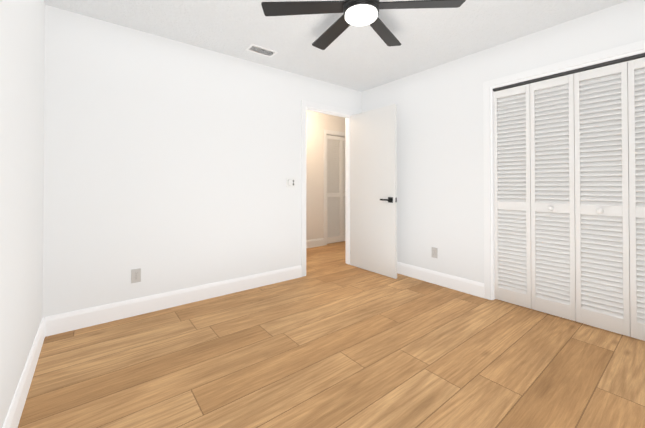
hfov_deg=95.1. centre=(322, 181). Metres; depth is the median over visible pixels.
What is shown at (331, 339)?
floor
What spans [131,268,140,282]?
outlet
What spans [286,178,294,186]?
light switch
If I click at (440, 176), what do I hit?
wall
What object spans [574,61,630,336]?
closet door
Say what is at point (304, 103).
door frame
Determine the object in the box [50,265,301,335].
baseboard
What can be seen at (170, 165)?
wall
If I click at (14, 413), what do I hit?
baseboard
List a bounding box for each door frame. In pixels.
[301,100,355,276]
[324,129,344,244]
[490,49,644,299]
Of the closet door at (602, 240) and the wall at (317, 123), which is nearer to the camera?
the closet door at (602, 240)
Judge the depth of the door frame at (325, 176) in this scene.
5.42 m
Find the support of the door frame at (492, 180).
attached to the wall at (440, 176)
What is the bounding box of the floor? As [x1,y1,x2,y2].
[18,241,644,427]
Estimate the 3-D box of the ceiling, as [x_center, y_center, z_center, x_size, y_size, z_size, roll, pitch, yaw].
[0.380,-1.339,3.136,5.500,0.080,6.033,0,-1,-38]
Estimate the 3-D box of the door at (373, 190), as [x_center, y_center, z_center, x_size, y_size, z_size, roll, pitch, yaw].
[0.625,0.112,3.767,0.135,2.045,0.774,0,-1,-38]
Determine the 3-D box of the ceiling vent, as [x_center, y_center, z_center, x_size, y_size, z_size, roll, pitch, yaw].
[-0.602,-1.296,2.929,0.280,0.011,0.150,0,-1,-38]
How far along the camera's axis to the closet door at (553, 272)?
2.50 m
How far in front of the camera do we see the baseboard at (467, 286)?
3.23 m
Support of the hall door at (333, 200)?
in the wall at (317, 123)
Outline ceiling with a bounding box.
[44,0,627,91]
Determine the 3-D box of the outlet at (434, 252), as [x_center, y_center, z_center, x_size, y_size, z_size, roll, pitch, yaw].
[1.257,0.795,3.316,0.008,0.115,0.070,0,-1,-38]
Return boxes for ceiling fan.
[261,0,465,49]
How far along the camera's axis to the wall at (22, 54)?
1.45 m
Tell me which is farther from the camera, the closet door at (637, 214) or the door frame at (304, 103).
the door frame at (304, 103)
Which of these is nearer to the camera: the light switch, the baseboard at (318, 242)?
the light switch
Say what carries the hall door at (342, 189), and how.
in the wall at (317, 123)
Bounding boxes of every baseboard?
[2,316,49,427]
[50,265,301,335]
[306,238,323,247]
[397,262,483,297]
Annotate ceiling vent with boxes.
[245,44,277,56]
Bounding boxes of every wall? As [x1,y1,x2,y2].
[0,0,44,427]
[42,5,361,318]
[306,110,344,239]
[362,0,644,282]
[498,61,644,228]
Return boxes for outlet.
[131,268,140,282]
[432,247,436,257]
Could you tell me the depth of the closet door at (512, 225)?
2.74 m
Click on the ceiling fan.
(360, 12)
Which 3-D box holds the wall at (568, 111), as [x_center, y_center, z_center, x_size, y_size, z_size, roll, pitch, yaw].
[2.400,-0.084,2.669,0.740,2.440,2.200,0,-1,-38]
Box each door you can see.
[327,135,340,243]
[341,137,344,241]
[350,104,396,278]
[493,84,531,308]
[530,74,575,320]
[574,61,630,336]
[628,57,644,340]

